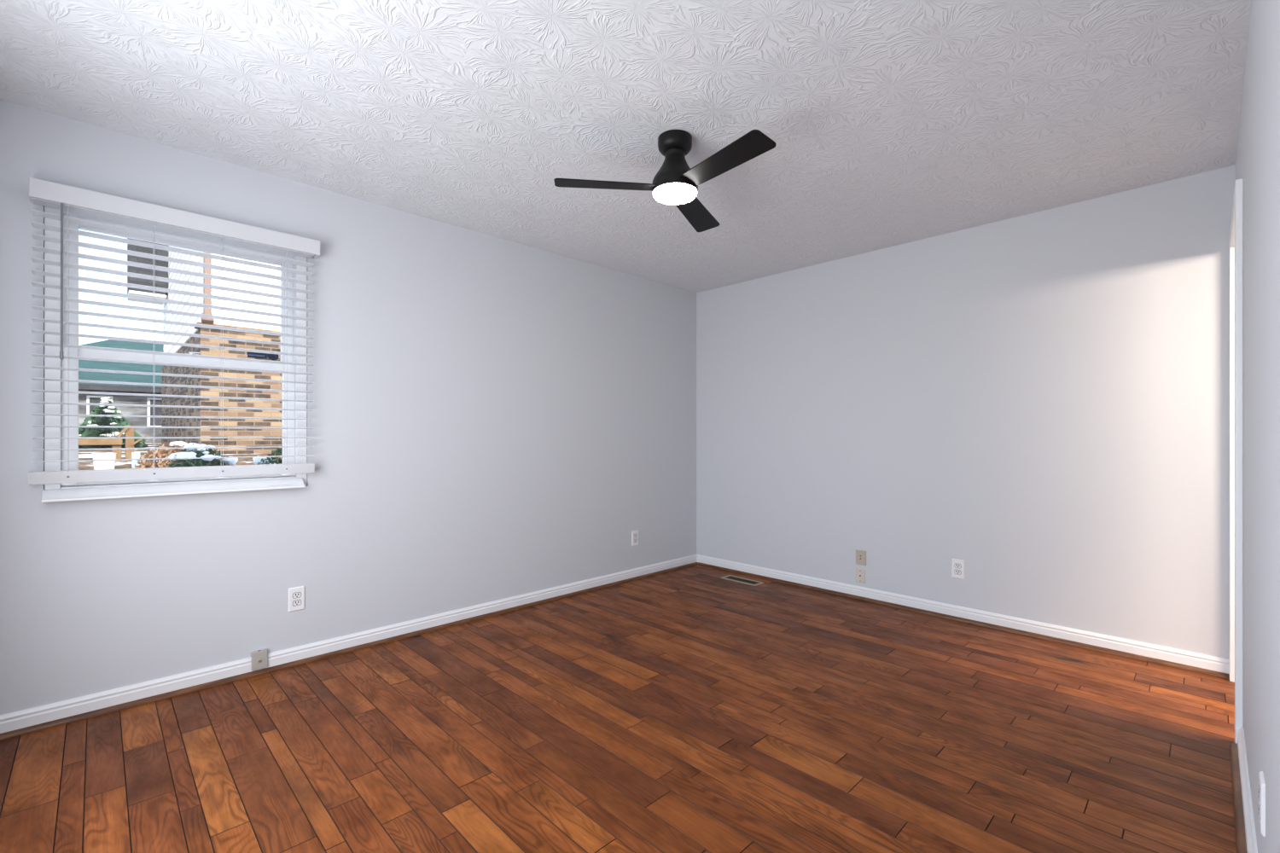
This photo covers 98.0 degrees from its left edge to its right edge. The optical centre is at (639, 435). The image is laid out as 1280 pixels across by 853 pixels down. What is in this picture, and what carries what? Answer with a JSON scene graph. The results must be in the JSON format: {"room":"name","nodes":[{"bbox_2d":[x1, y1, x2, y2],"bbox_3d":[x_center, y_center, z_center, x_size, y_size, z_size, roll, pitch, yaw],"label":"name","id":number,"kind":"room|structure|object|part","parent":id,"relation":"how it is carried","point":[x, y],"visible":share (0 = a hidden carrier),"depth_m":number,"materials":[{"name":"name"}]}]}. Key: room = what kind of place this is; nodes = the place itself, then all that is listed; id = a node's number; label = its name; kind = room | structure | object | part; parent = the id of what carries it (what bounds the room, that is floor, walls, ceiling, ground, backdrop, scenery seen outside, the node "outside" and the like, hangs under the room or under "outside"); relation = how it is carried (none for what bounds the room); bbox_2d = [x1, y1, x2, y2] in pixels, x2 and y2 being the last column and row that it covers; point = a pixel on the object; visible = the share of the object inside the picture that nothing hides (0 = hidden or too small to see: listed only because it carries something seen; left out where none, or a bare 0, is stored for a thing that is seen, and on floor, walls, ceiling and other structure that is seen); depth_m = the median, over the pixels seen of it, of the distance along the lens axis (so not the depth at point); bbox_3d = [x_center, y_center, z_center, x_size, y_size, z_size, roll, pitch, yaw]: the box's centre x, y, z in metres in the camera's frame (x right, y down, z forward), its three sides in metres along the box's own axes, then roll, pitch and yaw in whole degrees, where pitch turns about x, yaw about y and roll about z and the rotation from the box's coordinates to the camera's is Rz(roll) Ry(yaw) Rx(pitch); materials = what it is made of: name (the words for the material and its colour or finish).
{"room":"empty bedroom","nodes":[
{"label":"empty bedroom","id":0,"kind":"room"},
{"bbox_2d":[0,98,696,715],"bbox_3d":[-1.067,-0.016,3.558,4.529,2.540,0.120,0,0,-44],"label":"wall","id":1,"kind":"structure","parent":0,"point":[494,418],"depth_m":3.03,"materials":[{"name":"white paint"}]},
{"bbox_2d":[40,205,306,502],"bbox_3d":[-2.059,-0.350,2.550,0.927,1.222,0.175,0,0,-44],"label":"window","id":2,"kind":"structure","parent":1,"relation":"in","point":[93,491],"depth_m":2.41,"materials":[{"name":"white plastic"}]},
{"bbox_3d":[-2.037,0.238,2.512,0.905,0.046,0.090,0,0,-44],"label":"sill","id":3,"kind":"part","parent":2,"relation":"part of","materials":[{"name":"white paint"}]},
{"bbox_2d":[28,177,319,485],"bbox_3d":[-2.005,-0.397,2.498,0.999,1.182,0.085,0,0,-44],"label":"blind","id":4,"kind":"object","parent":2,"relation":"attached to","point":[62,197],"visible":1,"depth_m":2.42,"materials":[{"name":"white plastic"}]},
{"bbox_3d":[-2.282,-0.389,2.221,0.003,1.085,0.059,0,0,-44],"label":"ladder cord","id":5,"kind":"part","parent":4,"relation":"part of","materials":[{"name":"white fabric"}]},
{"bbox_3d":[-2.010,0.165,2.487,0.977,0.050,0.050,0,0,-44],"label":"rail","id":6,"kind":"part","parent":4,"relation":"part of","materials":[{"name":"white plastic"}]},
{"bbox_3d":[-1.928,-0.389,2.567,0.003,1.085,0.059,0,0,-44],"label":"ladder cord","id":7,"kind":"part","parent":4,"relation":"part of","materials":[{"name":"white fabric"}]},
{"bbox_3d":[-1.748,-0.389,2.744,0.003,1.085,0.059,0,0,-44],"label":"ladder cord","id":8,"kind":"part","parent":4,"relation":"part of","materials":[{"name":"white fabric"}]},
{"bbox_3d":[-2.102,-0.622,2.598,0.831,0.601,0.030,0,0,-44],"label":"sash","id":9,"kind":"part","parent":2,"relation":"part of","materials":[{"name":"white plastic"}]},
{"bbox_3d":[-2.078,-0.081,2.572,0.831,0.578,0.032,0,0,-44],"label":"sash","id":10,"kind":"part","parent":2,"relation":"part of","materials":[{"name":"white plastic"}]},
{"bbox_2d":[249,354,271,356],"bbox_3d":[-1.896,-0.403,2.794,0.114,0.014,0.003,0,0,-44],"label":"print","id":11,"kind":"object","parent":2,"relation":"attached to","point":[250,355],"depth_m":2.79,"materials":[{"name":"blue"}]},
{"bbox_2d":[288,586,304,611],"bbox_3d":[-1.736,0.827,2.814,0.073,0.119,0.008,0,0,-44],"label":"wall outlet","id":12,"kind":"object","parent":1,"relation":"attached to","point":[296,596],"visible":1,"depth_m":2.81,"materials":[{"name":"white plastic"}]},
{"bbox_2d":[292,599,301,606],"bbox_3d":[-1.734,0.847,2.812,0.039,0.029,0.002,0,0,-44],"label":"receptacle","id":13,"kind":"object","parent":12,"relation":"attached to","point":[295,602],"depth_m":2.81,"materials":[{"name":"grey plastic"}]},
{"bbox_2d":[292,592,301,599],"bbox_3d":[-1.734,0.807,2.812,0.039,0.029,0.002,0,0,-44],"label":"receptacle","id":14,"kind":"object","parent":12,"relation":"attached to","point":[295,595],"depth_m":2.81,"materials":[{"name":"grey plastic"}]},
{"bbox_2d":[0,554,697,733],"bbox_3d":[-1.020,1.112,3.510,4.289,0.084,0.015,0,0,-44],"label":"baseboard","id":15,"kind":"structure","parent":1,"relation":"attached to","point":[20,719],"depth_m":2.78,"materials":[{"name":"white paint"}]},
{"bbox_2d":[250,648,267,670],"bbox_3d":[-1.842,1.084,2.691,0.064,0.085,0.036,0,0,-44],"label":"jack","id":16,"kind":"object","parent":15,"relation":"attached to","point":[259,658],"visible":1,"depth_m":2.69,"materials":[{"name":"grey plastic"}]},
{"bbox_2d":[0,562,698,740],"bbox_3d":[-1.013,1.144,3.492,4.274,0.020,0.019,0,0,-44],"label":"trim","id":17,"kind":"structure","parent":1,"relation":"attached to","point":[12,734],"depth_m":2.75,"materials":[{"name":"white wood"}]},
{"bbox_2d":[631,530,638,546],"bbox_3d":[-0.038,0.827,4.474,0.073,0.119,0.008,0,0,-44],"label":"wall outlet","id":18,"kind":"object","parent":1,"relation":"attached to","point":[634,534],"visible":1,"depth_m":4.47,"materials":[{"name":"white plastic"}]},
{"bbox_2d":[0,564,1236,852],"bbox_3d":[0.845,1.156,1.560,4.431,0.005,5.450,0,0,-44],"label":"floor","id":19,"kind":"structure","parent":0,"point":[692,709],"depth_m":2.08,"materials":[{"name":"brown wood"}]},
{"bbox_2d":[720,575,764,586],"bbox_3d":[0.811,1.151,4.425,0.130,0.005,0.336,0,0,-44],"label":"floor vent","id":20,"kind":"object","parent":19,"relation":"in","point":[735,578],"visible":1,"depth_m":4.42,"materials":[{"name":"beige metal"}]},
{"bbox_2d":[0,0,1251,292],"bbox_3d":[0.873,-1.336,1.574,4.529,0.100,5.670,0,0,-44],"label":"ceiling","id":21,"kind":"structure","parent":0,"point":[891,123],"depth_m":2.15,"materials":[{"name":"white paint"}]},
{"bbox_2d":[553,129,776,232],"bbox_3d":[0.228,-1.155,2.369,0.929,0.262,0.872,0,0,-44],"label":"ceiling fan","id":22,"kind":"object","parent":21,"relation":"hanging from","point":[675,183],"visible":1,"depth_m":2.33,"materials":[{"name":"black metal"}]},
{"bbox_3d":[-0.148,-1.069,2.372,0.429,0.006,0.124,0,10,-6],"label":"blade","id":23,"kind":"part","parent":22,"relation":"part of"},
{"bbox_2d":[652,182,697,204],"bbox_3d":[0.151,-1.041,2.405,0.189,0.034,0.189,0,0,-44],"label":"diffuser","id":24,"kind":"object","parent":22,"relation":"attached to","point":[665,193],"depth_m":2.36,"materials":[{"name":"white"}]},
{"bbox_3d":[0.272,-1.069,2.680,0.124,0.006,0.429,-11,-4,23],"label":"blade","id":25,"kind":"part","parent":22,"relation":"part of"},
{"bbox_3d":[0.329,-1.069,2.163,0.124,0.006,0.429,12,-7,-36],"label":"blade","id":26,"kind":"part","parent":22,"relation":"part of","materials":[{"name":"black"}]},
{"bbox_2d":[696,164,1235,659],"bbox_3d":[2.491,-0.016,3.072,0.120,2.540,5.550,0,0,-44],"label":"wall","id":27,"kind":"structure","parent":0,"point":[1038,402],"depth_m":3.31,"materials":[{"name":"white paint"}]},
{"bbox_2d":[855,568,865,583],"bbox_3d":[1.557,0.993,3.933,0.013,0.097,0.067,0,0,-44],"label":"cable jack","id":28,"kind":"object","parent":27,"relation":"attached to","point":[860,573],"visible":1,"depth_m":3.93,"materials":[{"name":"beige plastic"}]},
{"bbox_2d":[855,549,866,565],"bbox_3d":[1.560,0.863,3.931,0.010,0.103,0.073,0,0,-44],"label":"phone jack","id":29,"kind":"object","parent":27,"relation":"attached to","point":[860,555],"visible":1,"depth_m":3.93,"materials":[{"name":"beige plastic"}]},
{"bbox_2d":[951,558,964,579],"bbox_3d":[1.995,0.837,3.488,0.008,0.119,0.073,0,0,-44],"label":"wall outlet","id":30,"kind":"object","parent":27,"relation":"attached to","point":[957,566],"visible":1,"depth_m":3.49,"materials":[{"name":"white plastic"}]},
{"bbox_2d":[954,563,960,568],"bbox_3d":[1.992,0.818,3.486,0.002,0.029,0.039,0,0,-44],"label":"receptacle","id":31,"kind":"object","parent":30,"relation":"attached to","point":[957,565],"depth_m":3.49,"materials":[{"name":"grey plastic"}]},
{"bbox_2d":[954,570,961,575],"bbox_3d":[1.992,0.857,3.486,0.002,0.029,0.039,0,0,-44],"label":"receptacle","id":32,"kind":"object","parent":30,"relation":"attached to","point":[957,572],"depth_m":3.48,"materials":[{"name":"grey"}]},
{"bbox_2d":[696,554,1229,674],"bbox_3d":[1.661,1.112,3.825,0.015,0.084,3.283,0,0,-44],"label":"baseboard","id":33,"kind":"structure","parent":27,"relation":"attached to","point":[1203,661],"depth_m":3.30,"materials":[{"name":"white paint"}]},
{"bbox_2d":[697,562,1229,679],"bbox_3d":[1.656,1.144,3.806,0.019,0.020,3.264,0,0,-44],"label":"trim","id":34,"kind":"structure","parent":27,"relation":"attached to","point":[1198,670],"depth_m":3.29,"materials":[{"name":"white wood"}]},
{"bbox_2d":[1235,0,1279,852],"bbox_3d":[1.337,-0.016,1.100,4.289,2.540,0.120,0,0,-44],"label":"wall","id":35,"kind":"structure","parent":0,"point":[1258,151],"depth_m":1.28,"materials":[{"name":"white paint"}]},
{"bbox_2d":[1229,178,1243,744],"bbox_3d":[2.553,0.105,2.303,0.864,2.098,0.140,0,0,-44],"label":"door frame","id":36,"kind":"structure","parent":35,"relation":"in","point":[1236,224],"depth_m":2.05,"materials":[{"name":"white paint"}]},
{"bbox_3d":[2.509,-0.913,2.344,0.735,0.061,0.020,0,0,-44],"label":"head casing","id":37,"kind":"part","parent":36,"relation":"part of","materials":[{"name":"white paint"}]},
{"bbox_3d":[2.796,0.105,2.624,0.068,2.098,0.020,0,0,-44],"label":"casing","id":38,"kind":"part","parent":36,"relation":"part of","materials":[{"name":"white paint"}]},
{"bbox_3d":[2.224,0.105,2.066,0.061,2.098,0.020,0,0,-44],"label":"casing","id":39,"kind":"part","parent":36,"relation":"part of","materials":[{"name":"white paint"}]},
{"bbox_2d":[1229,743,1247,852],"bbox_3d":[0.968,1.144,0.858,3.424,0.020,0.019,0,0,-44],"label":"trim","id":40,"kind":"structure","parent":35,"relation":"attached to","point":[1236,788],"depth_m":1.73,"materials":[{"name":"white wood"}]},
{"bbox_2d":[1237,727,1257,852],"bbox_3d":[0.980,1.112,0.846,3.424,0.084,0.015,0,0,-44],"label":"baseboard","id":41,"kind":"structure","parent":35,"relation":"attached to","point":[1251,841],"depth_m":1.66,"materials":[{"name":"white paint"}]},
{"bbox_2d":[1258,771,1265,837],"bbox_3d":[1.417,0.838,1.268,0.073,0.119,0.008,0,0,-44],"label":"wall outlet","id":42,"kind":"object","parent":35,"relation":"attached to","point":[1261,780],"visible":1,"depth_m":1.25,"materials":[{"name":"white plastic"}]},
{"bbox_2d":[1258,802,1260,819],"bbox_3d":[1.415,0.858,1.270,0.039,0.029,0.002,0,0,-44],"label":"receptacle","id":43,"kind":"object","parent":42,"relation":"attached to","point":[1259,803],"depth_m":1.26,"materials":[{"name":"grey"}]},
{"bbox_2d":[1258,785,1260,802],"bbox_3d":[1.415,0.819,1.270,0.039,0.029,0.002,0,0,-44],"label":"receptacle","id":44,"kind":"object","parent":42,"relation":"attached to","point":[1259,786],"depth_m":1.26,"materials":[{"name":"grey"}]},
{"label":"outside","id":45,"kind":"structure","parent":0,"visible":0},
{"bbox_2d":[78,441,282,470],"bbox_3d":[-25.639,0.379,26.226,50.000,0.450,66.648,0,0,-44],"label":"ground","id":46,"kind":"structure","parent":45,"point":[83,455],"depth_m":7.44,"materials":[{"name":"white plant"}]},
{"bbox_2d":[91,453,116,470],"bbox_3d":[-5.550,0.272,5.762,0.190,0.180,0.190,0,0,-44],"label":"bucket","id":47,"kind":"object","parent":46,"relation":"on","point":[98,464],"visible":0.8,"depth_m":5.70,"materials":[{"name":"white plastic"}]},
{"bbox_2d":[78,424,147,462],"bbox_3d":[-6.547,0.139,6.158,1.646,0.537,0.120,0,0,-44],"label":"rail","id":48,"kind":"object","parent":46,"relation":"on","point":[115,443],"visible":0.37,"depth_m":6.53,"materials":[{"name":"brown wood"}]},
{"bbox_3d":[-6.600,0.064,6.050,1.420,0.090,0.040,0,0,-44],"label":"rail","id":49,"kind":"part","parent":48,"relation":"part of","materials":[{"name":"brown wood"}]},
{"bbox_3d":[-6.169,0.210,6.556,0.080,0.393,0.080,0,0,-44],"label":"post","id":50,"kind":"part","parent":48,"relation":"part of","materials":[{"name":"brown wood"}]},
{"bbox_3d":[-6.088,0.145,6.635,0.080,0.523,0.080,0,0,-44],"label":"post","id":51,"kind":"part","parent":48,"relation":"part of","materials":[{"name":"brown wood"}]},
{"bbox_2d":[78,395,149,448],"bbox_3d":[-9.695,-0.210,10.090,1.133,1.078,1.190,0,0,-9],"label":"fir tree","id":52,"kind":"object","parent":46,"relation":"on","point":[98,410],"visible":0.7,"depth_m":9.96,"materials":[{"name":"green plant"}]},
{"bbox_2d":[78,337,163,441],"bbox_3d":[-15.771,-1.521,20.209,12.300,3.550,7.050,0,0,-44],"label":"house","id":53,"kind":"structure","parent":46,"relation":"on","point":[83,386],"depth_m":16.64,"materials":[{"name":"metal"}]},
{"bbox_3d":[-15.576,-0.696,16.039,0.430,0.780,0.025,0,0,-44],"label":"pane","id":54,"kind":"part","parent":53,"relation":"part of","materials":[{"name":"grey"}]},
{"bbox_3d":[-14.646,-0.696,16.948,0.430,0.780,0.025,0,0,-44],"label":"pane","id":55,"kind":"part","parent":53,"relation":"part of","materials":[{"name":"grey glass"}]},
{"bbox_2d":[131,452,140,468],"bbox_3d":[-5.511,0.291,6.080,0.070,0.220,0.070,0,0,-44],"label":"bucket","id":56,"kind":"object","parent":46,"relation":"on","point":[134,455],"visible":0.51,"depth_m":6.05,"materials":[{"name":"white plastic"}]},
{"bbox_2d":[132,441,217,468],"bbox_3d":[-4.871,0.234,5.870,0.721,0.349,0.646,0,0,-44],"label":"bare shrub","id":57,"kind":"object","parent":46,"relation":"on","point":[163,453],"visible":0.38,"depth_m":5.68,"materials":[{"name":"brown plant"}]},
{"bbox_2d":[168,442,238,467],"bbox_3d":[-3.303,0.294,4.181,0.483,0.480,0.518,0,0,-44],"label":"boxwood shrub","id":58,"kind":"object","parent":46,"relation":"on","point":[188,453],"visible":0.3,"depth_m":4.11,"materials":[{"name":"green plant"}]},
{"bbox_2d":[127,238,282,454],"bbox_3d":[-5.881,-3.496,12.536,8.176,7.900,7.250,0,0,-44],"label":"neighbor house","id":59,"kind":"structure","parent":46,"relation":"on","point":[166,411],"depth_m":8.30,"materials":[{"name":"beige brick"}]},
{"bbox_2d":[252,448,282,465],"bbox_3d":[-2.527,0.309,4.101,0.675,0.516,0.550,0,0,-44],"label":"boxwood shrub","id":60,"kind":"object","parent":46,"relation":"on","point":[258,461],"visible":0.03,"depth_m":4.00,"materials":[{"name":"green plant"}]}
]}

